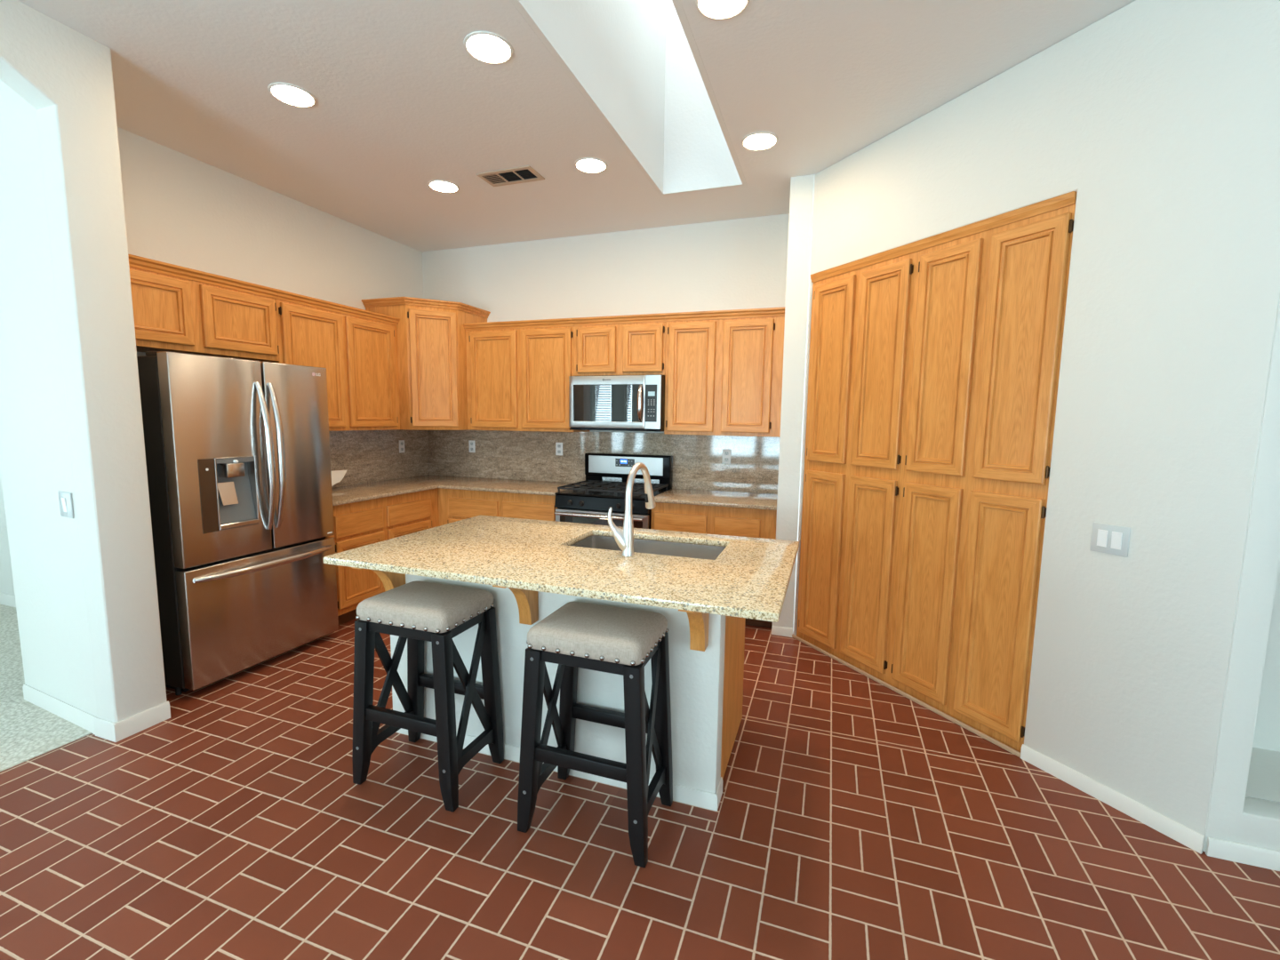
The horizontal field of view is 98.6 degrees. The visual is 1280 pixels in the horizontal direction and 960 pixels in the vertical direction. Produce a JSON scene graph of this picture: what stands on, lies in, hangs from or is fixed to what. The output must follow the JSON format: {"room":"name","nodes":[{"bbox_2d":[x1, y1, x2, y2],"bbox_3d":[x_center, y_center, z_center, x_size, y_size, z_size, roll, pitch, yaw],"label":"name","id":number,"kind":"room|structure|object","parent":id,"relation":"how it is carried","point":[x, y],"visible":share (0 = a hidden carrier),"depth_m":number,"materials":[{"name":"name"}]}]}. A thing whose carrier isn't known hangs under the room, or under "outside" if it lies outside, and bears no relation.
{"room":"kitchen","nodes":[
{"label":"kitchen","id":0,"kind":"room"},
{"bbox_2d":[0,472,15,595],"bbox_3d":[-4.798,-0.558,4.143,3.890,3.057,0.150,3,7,19],"label":"wall","id":1,"kind":"structure","parent":0,"point":[6,581],"depth_m":4.20,"materials":[{"name":"white paint"}]},
{"bbox_2d":[0,592,15,607],"bbox_3d":[-4.845,0.925,4.231,3.890,0.090,0.012,3,7,19],"label":"baseboard","id":2,"kind":"structure","parent":1,"relation":"attached to","point":[5,599],"depth_m":4.23,"materials":[{"name":"white paint"}]},
{"bbox_2d":[0,604,91,771],"bbox_3d":[-5.615,1.346,1.198,4.849,0.104,6.700,3,7,19],"label":"floor","id":3,"kind":"structure","parent":0,"point":[28,731],"depth_m":2.68,"materials":[{"name":"beige carpet"}]},
{"bbox_2d":[0,79,97,717],"bbox_3d":[-2.742,-0.393,2.920,0.804,3.057,0.830,3,7,19],"label":"wall partition","id":4,"kind":"structure","parent":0,"point":[36,457],"depth_m":2.54,"materials":[{"name":"white paint"}]},
{"bbox_2d":[22,683,96,734],"bbox_3d":[-2.861,1.124,2.712,0.748,0.085,0.009,4,7,24],"label":"baseboard","id":5,"kind":"object","parent":4,"relation":"attached to","point":[60,708],"visible":1,"depth_m":2.70,"materials":[{"name":"white paint"}]},
{"bbox_2d":[57,491,73,518],"bbox_3d":[-2.585,0.111,2.478,0.112,0.115,0.013,4,7,24],"label":"light switch","id":6,"kind":"object","parent":4,"relation":"attached to","point":[65,499],"visible":1,"depth_m":2.47,"materials":[{"name":"grey plastic"}]},
{"bbox_2d":[0,0,167,722],"bbox_3d":[-3.301,-0.065,-0.092,0.130,3.056,5.680,3,7,19],"label":"wall","id":7,"kind":"structure","parent":0,"point":[63,73],"depth_m":2.40,"materials":[{"name":"white paint"}]},
{"bbox_2d":[93,717,117,742],"bbox_3d":[-2.458,1.149,2.536,0.152,0.085,0.012,3,7,19],"label":"baseboard","id":8,"kind":"structure","parent":7,"relation":"attached to","point":[103,728],"depth_m":2.53,"materials":[{"name":"white paint"}]},
{"bbox_2d":[112,701,170,742],"bbox_3d":[-2.357,1.141,2.612,0.012,0.085,0.222,3,7,19],"label":"baseboard","id":9,"kind":"structure","parent":7,"relation":"attached to","point":[129,726],"depth_m":2.60,"materials":[{"name":"white paint"}]},
{"bbox_2d":[117,127,423,356],"bbox_3d":[-2.646,-0.530,4.154,0.150,3.057,2.820,3,7,19],"label":"wall","id":10,"kind":"structure","parent":0,"point":[181,210],"depth_m":3.73,"materials":[{"name":"white paint"}]},
{"bbox_2d":[128,253,279,361],"bbox_3d":[-2.686,-0.966,3.173,0.366,0.456,1.031,3,7,19],"label":"upper cabinet","id":11,"kind":"object","parent":10,"relation":"attached to","point":[177,308],"visible":0.62,"depth_m":3.17,"materials":[{"name":"brown wood"}]},
{"bbox_2d":[270,289,399,431],"bbox_3d":[-2.345,-0.840,4.183,0.366,0.920,1.062,3,7,19],"label":"upper cabinet","id":12,"kind":"object","parent":10,"relation":"attached to","point":[357,348],"visible":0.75,"depth_m":4.13,"materials":[{"name":"brown wood"}]},
{"bbox_2d":[328,429,428,487],"bbox_3d":[-2.394,-0.192,4.674,0.020,0.478,1.744,3,7,19],"label":"backsplash","id":13,"kind":"structure","parent":10,"relation":"attached to","point":[367,456],"depth_m":4.87,"materials":[{"name":"grey stone"}]},
{"bbox_2d":[399,440,404,453],"bbox_3d":[-2.216,-0.312,5.127,0.008,0.116,0.070,3,7,19],"label":"wall outlet","id":14,"kind":"object","parent":13,"relation":"attached to","point":[401,442],"visible":1,"depth_m":5.12,"materials":[{"name":"white plastic"}]},
{"bbox_2d":[17,0,1135,252],"bbox_3d":[-1.858,-1.735,0.726,11.950,0.120,8.900,3,7,19],"label":"ceiling","id":15,"kind":"structure","parent":0,"point":[402,106],"depth_m":2.67,"materials":[{"name":"white paint"}]},
{"bbox_2d":[267,82,317,107],"bbox_3d":[-1.708,-1.889,2.710,0.206,0.010,0.206,3,7,19],"label":"recessed light","id":16,"kind":"object","parent":15,"relation":"in","point":[288,93],"visible":1,"depth_m":2.70,"materials":[{"name":"white paint"}]},
{"bbox_2d":[427,179,459,192],"bbox_3d":[-1.340,-2.001,3.761,0.206,0.010,0.206,3,7,19],"label":"recessed light","id":17,"kind":"object","parent":15,"relation":"in","point":[437,185],"visible":1,"depth_m":3.74,"materials":[{"name":"white paint"}]},
{"bbox_2d":[463,31,513,63],"bbox_3d":[-0.643,-1.833,2.343,0.206,0.010,0.206,3,7,19],"label":"recessed light","id":18,"kind":"object","parent":15,"relation":"in","point":[484,46],"visible":1,"depth_m":2.33,"materials":[{"name":"white paint"}]},
{"bbox_2d":[475,165,544,186],"bbox_3d":[-0.842,-1.976,3.587,0.395,0.008,0.200,3,7,19],"label":"ceiling vent","id":19,"kind":"object","parent":15,"relation":"in","point":[522,174],"visible":1,"depth_m":3.58,"materials":[{"name":"beige metal"}]},
{"bbox_2d":[574,157,607,173],"bbox_3d":[-0.305,-1.949,3.418,0.206,0.010,0.206,3,7,19],"label":"recessed light","id":20,"kind":"object","parent":15,"relation":"in","point":[586,164],"visible":1,"depth_m":3.40,"materials":[{"name":"white paint"}]},
{"bbox_2d":[695,0,750,19],"bbox_3d":[0.308,-1.788,2.054,0.206,0.010,0.206,3,7,19],"label":"recessed light","id":21,"kind":"object","parent":15,"relation":"in","point":[710,9],"visible":1,"depth_m":2.09,"materials":[{"name":"white paint"}]},
{"bbox_2d":[741,131,778,150],"bbox_3d":[0.672,-1.899,3.094,0.206,0.010,0.206,3,7,19],"label":"recessed light","id":22,"kind":"object","parent":15,"relation":"in","point":[759,140],"visible":1,"depth_m":3.08,"materials":[{"name":"white paint"}]},
{"bbox_2d":[422,213,789,432],"bbox_3d":[-0.458,-0.590,4.964,3.750,3.057,0.150,3,7,19],"label":"wall","id":23,"kind":"structure","parent":0,"point":[739,263],"depth_m":4.65,"materials":[{"name":"white paint"}]},
{"bbox_2d":[361,296,490,430],"bbox_3d":[-1.873,-0.999,4.931,0.756,1.083,0.756,3,7,19],"label":"upper cabinet","id":24,"kind":"object","parent":23,"relation":"attached to","point":[431,333],"visible":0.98,"depth_m":4.67,"materials":[{"name":"brown wood"}]},
{"bbox_2d":[463,318,589,431],"bbox_3d":[-0.993,-0.895,4.841,1.044,0.920,0.366,3,7,19],"label":"upper cabinet","id":25,"kind":"object","parent":23,"relation":"attached to","point":[518,372],"visible":0.8,"depth_m":4.68,"materials":[{"name":"brown wood"}]},
{"bbox_2d":[427,429,779,494],"bbox_3d":[-0.474,-0.194,4.920,3.445,0.478,0.019,3,7,19],"label":"backsplash","id":26,"kind":"structure","parent":23,"relation":"attached to","point":[753,468],"depth_m":4.87,"materials":[{"name":"grey stone"}]},
{"bbox_2d":[468,440,475,452],"bbox_3d":[-1.614,-0.322,5.291,0.070,0.116,0.008,3,7,19],"label":"wall outlet","id":27,"kind":"object","parent":26,"relation":"attached to","point":[472,444],"visible":1,"depth_m":5.29,"materials":[{"name":"white plastic"}]},
{"bbox_2d":[555,442,562,455],"bbox_3d":[-0.731,-0.281,4.986,0.070,0.116,0.008,3,7,19],"label":"wall outlet","id":28,"kind":"object","parent":26,"relation":"attached to","point":[558,445],"visible":1,"depth_m":4.98,"materials":[{"name":"white plastic"}]},
{"bbox_2d":[721,448,730,463],"bbox_3d":[0.706,-0.192,4.493,0.070,0.116,0.008,3,7,19],"label":"wall outlet","id":29,"kind":"object","parent":26,"relation":"attached to","point":[726,453],"visible":1,"depth_m":4.49,"materials":[{"name":"white plastic"}]},
{"bbox_2d":[571,312,665,375],"bbox_3d":[-0.126,-1.079,4.518,0.785,0.460,0.366,3,7,19],"label":"upper cabinet","id":30,"kind":"object","parent":23,"relation":"attached to","point":[629,344],"visible":0.98,"depth_m":4.36,"materials":[{"name":"brown wood"}]},
{"bbox_2d":[568,374,664,431],"bbox_3d":[-0.153,-0.625,4.505,0.781,0.436,0.460,3,7,19],"label":"microwave","id":31,"kind":"object","parent":30,"relation":"attached to","point":[617,403],"visible":0.99,"depth_m":4.34,"materials":[{"name":"silver metal"}]},
{"bbox_2d":[664,306,785,437],"bbox_3d":[0.674,-0.809,4.267,0.912,0.920,0.366,3,7,19],"label":"upper cabinet","id":32,"kind":"object","parent":23,"relation":"attached to","point":[724,370],"visible":0.96,"depth_m":4.11,"materials":[{"name":"brown wood"}]},
{"bbox_2d":[510,0,747,196],"bbox_3d":[0.053,-2.831,2.559,0.609,1.943,2.379,3,7,19],"label":"skylight","id":33,"kind":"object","parent":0,"point":[638,64],"depth_m":3.35,"materials":[{"name":"white paint"}]},
{"bbox_2d":[0,618,1279,959],"bbox_3d":[0.011,1.511,0.418,7.900,0.100,8.900,3,7,19],"label":"floor","id":34,"kind":"structure","parent":0,"point":[853,820],"depth_m":1.91,"materials":[{"name":"tile"}]},
{"bbox_2d":[136,351,338,695],"bbox_3d":[-2.458,0.201,3.306,0.768,1.796,0.904,3,7,19],"label":"refrigerator","id":35,"kind":"object","parent":34,"relation":"on","point":[237,451],"visible":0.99,"depth_m":3.04,"materials":[{"name":"silver metal"}]},
{"bbox_2d":[216,456,254,463],"bbox_3d":[-2.246,-0.110,3.030,0.066,0.026,0.217,3,7,19],"label":"panel","id":36,"kind":"object","parent":35,"relation":"attached to","point":[219,460],"depth_m":3.01,"materials":[{"name":"plastic"}]},
{"bbox_2d":[327,488,438,624],"bbox_3d":[-2.212,0.545,4.370,0.632,0.883,1.123,3,7,19],"label":"base cabinet","id":37,"kind":"object","parent":34,"relation":"on","point":[360,524],"visible":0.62,"depth_m":4.06,"materials":[{"name":"brown wood"}]},
{"bbox_2d":[352,580,503,812],"bbox_3d":[-0.876,0.845,2.290,0.491,0.786,0.360,3,7,19],"label":"bar stool","id":38,"kind":"object","parent":34,"relation":"on","point":[417,612],"visible":1,"depth_m":2.19,"materials":[{"name":"wood"}]},
{"bbox_2d":[437,488,557,526],"bbox_3d":[-1.395,0.487,4.988,1.766,0.883,0.632,3,7,19],"label":"base cabinet","id":39,"kind":"object","parent":34,"relation":"on","point":[453,505],"visible":0.19,"depth_m":4.58,"materials":[{"name":"brown wood"}]},
{"bbox_2d":[331,474,579,505],"bbox_3d":[-1.565,0.090,4.403,1.748,0.030,1.723,3,7,19],"label":"countertop","id":40,"kind":"structure","parent":39,"relation":"on","point":[352,493],"depth_m":4.59,"materials":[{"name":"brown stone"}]},
{"bbox_2d":[331,470,346,486],"bbox_3d":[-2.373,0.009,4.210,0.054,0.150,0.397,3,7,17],"label":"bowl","id":41,"kind":"object","parent":40,"relation":"on","point":[337,476],"visible":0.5,"depth_m":4.29,"materials":[{"name":"white ceramic"}]},
{"bbox_2d":[351,535,745,811],"bbox_3d":[-0.360,0.774,2.550,1.570,0.884,0.950,3,7,19],"label":"kitchen island","id":42,"kind":"object","parent":34,"relation":"on","point":[706,651],"visible":0.44,"depth_m":2.25,"materials":[{"name":"white paint"}]},
{"bbox_2d":[323,515,799,622],"bbox_3d":[-0.266,0.322,2.484,1.835,0.030,1.079,3,7,19],"label":"island countertop","id":43,"kind":"structure","parent":42,"relation":"on","point":[749,578],"depth_m":2.21,"materials":[{"name":"beige stone"}]},
{"bbox_2d":[608,462,655,556],"bbox_3d":[-0.006,0.117,2.447,0.115,0.393,0.285,6,9,42],"label":"faucet","id":44,"kind":"object","parent":43,"relation":"on","point":[624,538],"visible":1,"depth_m":2.35,"materials":[{"name":"silver metal"}]},
{"bbox_2d":[569,535,726,559],"bbox_3d":[0.029,0.435,2.623,0.737,0.217,0.390,3,7,19],"label":"sink","id":45,"kind":"object","parent":43,"relation":"in","point":[709,552],"visible":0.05,"depth_m":2.78,"materials":[{"name":"silver metal"}]},
{"bbox_2d":[517,601,672,867],"bbox_3d":[-0.152,0.882,2.042,0.491,0.786,0.360,3,7,19],"label":"bar stool","id":46,"kind":"object","parent":34,"relation":"on","point":[598,637],"visible":1,"depth_m":1.94,"materials":[{"name":"black paint"}]},
{"bbox_2d":[554,452,672,528],"bbox_3d":[-0.209,0.402,4.504,0.773,1.191,0.706,3,7,19],"label":"gas range","id":47,"kind":"object","parent":34,"relation":"on","point":[604,488],"visible":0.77,"depth_m":4.34,"materials":[{"name":"black metal"}]},
{"bbox_2d":[554,486,669,500],"bbox_3d":[-0.207,0.097,4.465,0.769,0.016,0.590,3,7,19],"label":"cooktop","id":48,"kind":"object","parent":47,"relation":"in","point":[575,494],"depth_m":4.26,"materials":[{"name":"black metal"}]},
{"bbox_2d":[650,502,776,628],"bbox_3d":[0.609,0.591,4.298,0.917,0.883,0.632,3,7,19],"label":"base cabinet","id":49,"kind":"object","parent":34,"relation":"on","point":[753,523],"visible":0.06,"depth_m":3.98,"materials":[{"name":"brown wood"}]},
{"bbox_2d":[654,488,777,510],"bbox_3d":[0.608,0.139,4.228,0.919,0.030,0.633,3,7,19],"label":"countertop","id":50,"kind":"structure","parent":49,"relation":"on","point":[676,496],"depth_m":4.09,"materials":[{"name":"brown stone"}]},
{"bbox_2d":[796,191,1076,751],"bbox_3d":[1.462,-0.037,3.045,0.126,2.430,1.492,-2,7,-26],"label":"pantry cabinet","id":51,"kind":"object","parent":34,"relation":"on","point":[934,361],"visible":0.98,"depth_m":2.79,"materials":[{"name":"brown wood"}]},
{"bbox_2d":[772,174,814,632],"bbox_3d":[1.124,-0.462,4.000,0.142,3.057,0.644,3,7,19],"label":"wall","id":52,"kind":"structure","parent":0,"point":[802,188],"depth_m":3.66,"materials":[{"name":"white paint"}]},
{"bbox_2d":[771,625,792,637],"bbox_3d":[0.997,1.061,3.857,0.144,0.060,0.012,3,7,19],"label":"baseboard","id":53,"kind":"structure","parent":52,"relation":"attached to","point":[782,631],"depth_m":3.85,"materials":[{"name":"white paint"}]},
{"bbox_2d":[793,0,1279,849],"bbox_3d":[1.602,-0.316,2.750,0.120,3.057,2.118,-2,7,-26],"label":"wall","id":54,"kind":"structure","parent":0,"point":[1162,117],"depth_m":2.06,"materials":[{"name":"white paint"}]},
{"bbox_2d":[792,634,1020,757],"bbox_3d":[1.390,1.163,3.157,0.013,0.022,1.514,-2,7,-26],"label":"trim","id":55,"kind":"structure","parent":54,"relation":"attached to","point":[933,709],"depth_m":2.95,"materials":[{"name":"beige wood"}]},
{"bbox_2d":[1089,522,1130,557],"bbox_3d":[1.837,0.232,2.155,0.013,0.115,0.122,-2,7,-26],"label":"light switch","id":56,"kind":"object","parent":54,"relation":"attached to","point":[1108,539],"visible":1,"depth_m":2.15,"materials":[{"name":"grey plastic"}]},
{"bbox_2d":[1020,744,1205,853],"bbox_3d":[1.851,1.253,2.211,0.012,0.065,0.606,-2,7,-26],"label":"baseboard","id":57,"kind":"structure","parent":54,"relation":"attached to","point":[1164,825],"depth_m":2.16,"materials":[{"name":"white paint"}]},
{"bbox_2d":[1202,296,1279,852],"bbox_3d":[3.158,-0.149,1.445,2.388,3.057,0.120,3,7,19],"label":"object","id":58,"kind":"object","parent":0,"point":[1233,816],"visible":0.64,"depth_m":1.85,"materials":[{"name":"white paint"}]},
{"bbox_2d":[1205,836,1279,871],"bbox_3d":[3.118,1.345,1.547,2.384,0.065,0.012,3,7,19],"label":"baseboard","id":59,"kind":"structure","parent":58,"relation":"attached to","point":[1260,857],"depth_m":1.90,"materials":[{"name":"white paint"}]},
{"bbox_2d":[1245,560,1279,802],"bbox_3d":[2.718,0.284,1.941,1.180,1.785,0.434,3,7,19],"label":"wall","id":60,"kind":"structure","parent":0,"point":[1263,782],"depth_m":2.24,"materials":[{"name":"white paint"}]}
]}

